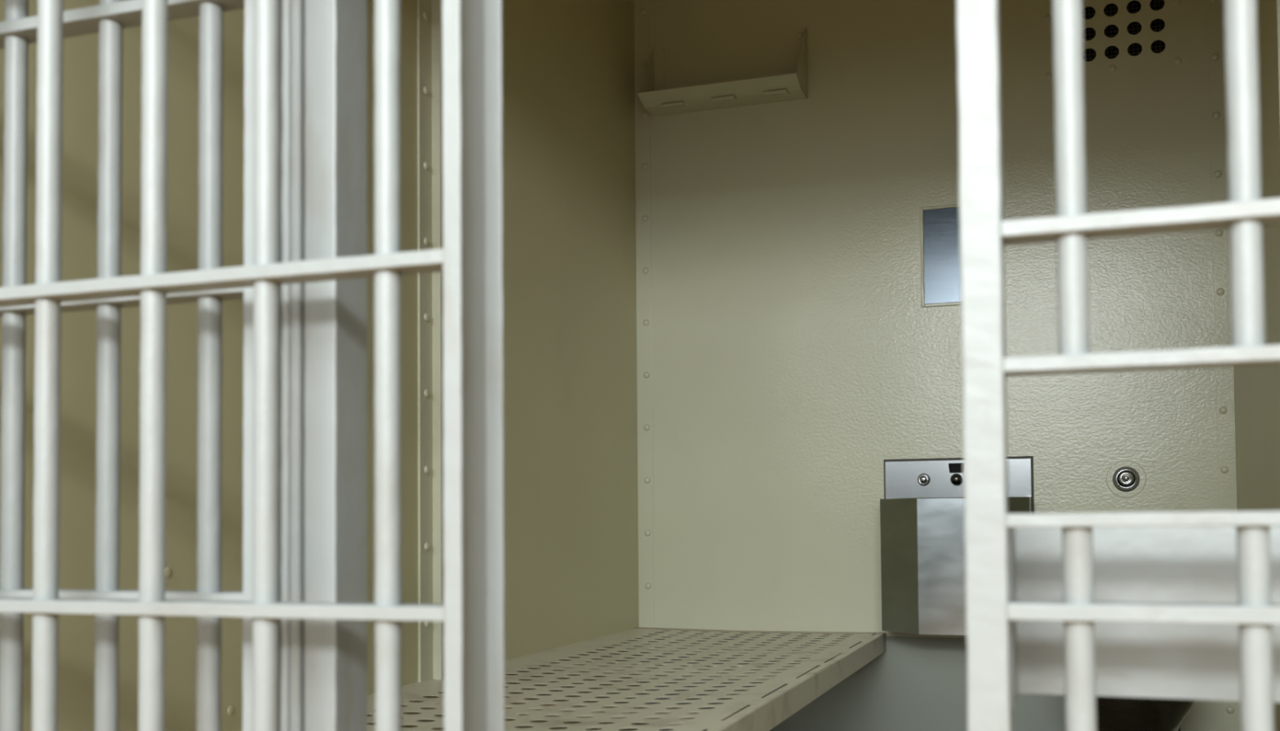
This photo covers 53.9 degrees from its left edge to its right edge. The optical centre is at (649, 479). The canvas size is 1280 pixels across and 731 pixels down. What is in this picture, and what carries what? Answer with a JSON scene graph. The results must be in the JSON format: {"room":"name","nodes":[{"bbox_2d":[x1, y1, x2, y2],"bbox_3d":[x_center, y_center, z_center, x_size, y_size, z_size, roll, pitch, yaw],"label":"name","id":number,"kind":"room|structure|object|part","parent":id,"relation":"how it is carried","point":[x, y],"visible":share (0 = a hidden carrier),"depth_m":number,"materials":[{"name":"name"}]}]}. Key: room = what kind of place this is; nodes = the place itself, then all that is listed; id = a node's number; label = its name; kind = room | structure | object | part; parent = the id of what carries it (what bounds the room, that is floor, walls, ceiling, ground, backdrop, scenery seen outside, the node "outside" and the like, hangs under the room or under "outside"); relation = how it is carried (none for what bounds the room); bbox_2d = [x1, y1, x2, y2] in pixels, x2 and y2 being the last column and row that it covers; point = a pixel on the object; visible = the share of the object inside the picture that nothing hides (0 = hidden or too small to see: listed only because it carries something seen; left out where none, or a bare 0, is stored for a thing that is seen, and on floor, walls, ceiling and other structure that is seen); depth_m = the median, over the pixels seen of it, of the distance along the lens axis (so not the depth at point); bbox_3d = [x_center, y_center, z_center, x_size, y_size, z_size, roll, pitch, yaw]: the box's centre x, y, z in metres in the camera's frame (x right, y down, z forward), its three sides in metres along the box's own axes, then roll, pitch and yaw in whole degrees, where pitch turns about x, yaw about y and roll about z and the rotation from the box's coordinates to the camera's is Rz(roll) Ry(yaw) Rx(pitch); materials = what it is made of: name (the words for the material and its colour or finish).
{"room":"prison interior","nodes":[
{"label":"prison interior","id":0,"kind":"room"},
{"bbox_2d":[0,0,639,730],"bbox_3d":[-0.491,-0.421,2.885,0.102,2.620,2.790,-1,-2,19],"label":"wall","id":1,"kind":"structure","parent":0,"point":[571,513],"depth_m":2.68,"materials":[{"name":"paint"}]},
{"bbox_2d":[417,0,442,730],"bbox_3d":[-0.477,-0.426,2.737,0.026,2.620,0.063,-1,-2,19],"label":"trim","id":2,"kind":"structure","parent":1,"relation":"attached to","point":[428,11],"depth_m":2.74,"materials":[{"name":"paint"}]},
{"bbox_2d":[367,627,885,730],"bbox_3d":[0.013,0.466,2.946,0.784,0.057,2.004,-1,-2,19],"label":"bunk","id":3,"kind":"object","parent":1,"relation":"attached to","point":[806,683],"visible":0.95,"depth_m":2.76,"materials":[{"name":"paint"}]},
{"bbox_3d":[0.381,0.459,2.819,0.005,0.056,2.003,-1,-2,19],"label":"rail","id":4,"kind":"part","parent":3,"relation":"part of","materials":[{"name":"metal"}]},
{"bbox_2d":[648,0,1223,730],"bbox_3d":[0.804,-0.401,3.813,1.750,2.620,0.100,-1,-2,19],"label":"wall","id":5,"kind":"structure","parent":0,"point":[796,351],"depth_m":3.81,"materials":[{"name":"paint"}]},
{"bbox_2d":[634,0,654,725],"bbox_3d":[-0.016,-0.387,4.037,0.052,2.620,0.009,-1,-2,19],"label":"trim","id":6,"kind":"structure","parent":5,"relation":"attached to","point":[642,16],"depth_m":4.04,"materials":[{"name":"paint"}]},
{"bbox_2d":[637,26,807,116],"bbox_3d":[0.226,-1.283,3.901,0.501,0.233,0.159,-1,-2,19],"label":"corner shelf","id":7,"kind":"object","parent":5,"relation":"attached to","point":[658,101],"visible":1,"depth_m":3.89,"materials":[{"name":"metal"}]},
{"bbox_3d":[0.227,-1.189,3.898,0.501,0.026,0.159,-1,-2,19],"label":"shelf plate","id":8,"kind":"part","parent":7,"relation":"part of","materials":[{"name":"paint"}]},
{"bbox_2d":[920,204,960,307],"bbox_3d":[0.923,-0.665,3.724,0.234,0.302,0.007,-1,-2,19],"label":"mirror","id":9,"kind":"object","parent":5,"relation":"attached to","point":[940,225],"visible":0.52,"depth_m":3.74,"materials":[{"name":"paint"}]},
{"bbox_2d":[880,456,1034,635],"bbox_3d":[0.875,0.185,3.599,0.430,0.502,0.225,-1,-2,19],"label":"basin","id":10,"kind":"object","parent":5,"relation":"attached to","point":[923,585],"visible":0.56,"depth_m":3.55,"materials":[{"name":"silver metal"}]},
{"bbox_3d":[0.907,0.000,3.705,0.418,0.110,0.009,-1,-2,19],"label":"panel","id":11,"kind":"part","parent":10,"relation":"part of","materials":[{"name":"silver metal"}]},
{"bbox_2d":[1043,0,1182,79],"bbox_3d":[1.341,-1.345,3.654,0.369,0.360,0.102,-1,-2,19],"label":"air vent","id":12,"kind":"object","parent":5,"relation":"in","point":[1114,30],"visible":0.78,"depth_m":3.61,"materials":[{"name":"metal"}]},
{"bbox_2d":[1106,460,1146,497],"bbox_3d":[1.345,-0.001,3.546,0.107,0.107,0.030,-1,-2,19],"label":"button","id":13,"kind":"object","parent":5,"relation":"attached to","point":[1124,478],"visible":1,"depth_m":3.55,"materials":[{"name":"metal"}]},
{"bbox_2d":[1207,0,1240,730],"bbox_3d":[1.592,-0.418,3.485,0.046,2.620,0.009,-1,-2,19],"label":"trim","id":14,"kind":"structure","parent":5,"relation":"attached to","point":[1224,376],"depth_m":3.49,"materials":[{"name":"paint"}]},
{"bbox_2d":[1233,0,1279,730],"bbox_3d":[1.234,-0.457,2.218,0.100,2.620,2.930,-1,-2,19],"label":"wall","id":15,"kind":"structure","parent":0,"point":[1256,388],"depth_m":2.84,"materials":[{"name":"paint"}]},
{"bbox_2d":[1275,0,1279,137],"bbox_3d":[1.236,-0.450,2.419,0.026,2.620,0.063,-1,-2,19],"label":"trim","id":16,"kind":"structure","parent":15,"relation":"attached to","point":[1277,2],"depth_m":2.46,"materials":[{"name":"paint"}]},
{"bbox_3d":[-0.409,0.844,0.300,7.400,0.080,7.550,-1,-2,19],"label":"floor","id":17,"kind":"structure","parent":0,"visible":0},
{"bbox_2d":[0,0,367,730],"bbox_3d":[-0.608,-0.139,1.368,0.652,1.958,0.065,-1,-2,19],"label":"bars","id":18,"kind":"object","parent":17,"relation":"on","point":[323,352],"visible":0.91,"depth_m":1.27,"materials":[{"name":"paint"}]},
{"bbox_3d":[-0.658,0.127,1.363,0.552,0.014,0.037,-1,-2,19],"label":"rail","id":19,"kind":"part","parent":18,"relation":"part of","materials":[{"name":"metal"}]},
{"bbox_3d":[-0.661,-0.190,1.374,0.552,0.014,0.037,-1,-2,19],"label":"rail","id":20,"kind":"part","parent":18,"relation":"part of","materials":[{"name":"metal"}]},
{"bbox_3d":[-0.663,-0.496,1.384,0.552,0.014,0.037,-1,-2,19],"label":"rail","id":21,"kind":"part","parent":18,"relation":"part of","materials":[{"name":"metal"}]},
{"bbox_3d":[-0.316,-0.144,1.270,0.037,1.958,0.061,-1,-2,19],"label":"jamb post","id":22,"kind":"part","parent":18,"relation":"part of","materials":[{"name":"metal"}]},
{"bbox_2d":[955,0,1279,730],"bbox_3d":[0.513,-0.159,1.024,0.496,1.959,0.142,-1,-2,19],"label":"door","id":23,"kind":"structure","parent":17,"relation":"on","point":[1080,607],"depth_m":1.02,"materials":[{"name":"paint"}]},
{"bbox_3d":[0.278,-0.157,1.049,0.034,1.959,0.037,-1,-2,19],"label":"post","id":24,"kind":"part","parent":23,"relation":"part of","materials":[{"name":"metal"}]},
{"bbox_3d":[0.512,-0.208,0.971,0.462,0.014,0.036,-1,-2,19],"label":"rail","id":25,"kind":"part","parent":23,"relation":"part of","materials":[{"name":"metal"}]},
{"bbox_3d":[0.513,-0.097,0.967,0.462,0.013,0.037,-1,-2,19],"label":"rail","id":26,"kind":"part","parent":23,"relation":"part of","materials":[{"name":"metal"}]},
{"bbox_3d":[0.514,0.030,0.963,0.462,0.012,0.037,-1,-2,19],"label":"rail","id":27,"kind":"part","parent":23,"relation":"part of","materials":[{"name":"metal"}]},
{"bbox_3d":[0.514,0.104,0.960,0.462,0.014,0.037,-1,-2,19],"label":"rail","id":28,"kind":"part","parent":23,"relation":"part of","materials":[{"name":"metal"}]},
{"bbox_2d":[1096,696,1195,730],"bbox_3d":[1.251,0.684,3.278,0.348,0.410,0.554,-1,-2,19],"label":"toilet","id":29,"kind":"object","parent":17,"relation":"on","point":[1113,713],"visible":0.27,"depth_m":3.06,"materials":[{"name":"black metal"}]},
{"bbox_3d":[0.259,-0.486,1.089,5.000,2.620,0.120,-1,-2,19],"label":"wall","id":30,"kind":"structure","parent":0,"visible":0},
{"bbox_2d":[0,0,505,730],"bbox_3d":[-0.676,-0.137,1.309,1.118,1.910,0.083,-1,-2,19],"label":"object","id":31,"kind":"structure","parent":30,"relation":"in","point":[470,260],"depth_m":1.16,"materials":[{"name":"paint"}]},
{"bbox_3d":[-0.693,-0.185,1.294,1.096,0.013,0.037,-1,-2,19],"label":"rail","id":32,"kind":"part","parent":31,"relation":"part of","materials":[{"name":"metal"}]},
{"bbox_3d":[-0.690,0.128,1.284,1.096,0.013,0.037,-1,-2,19],"label":"rail","id":33,"kind":"part","parent":31,"relation":"part of","materials":[{"name":"metal"}]}
]}

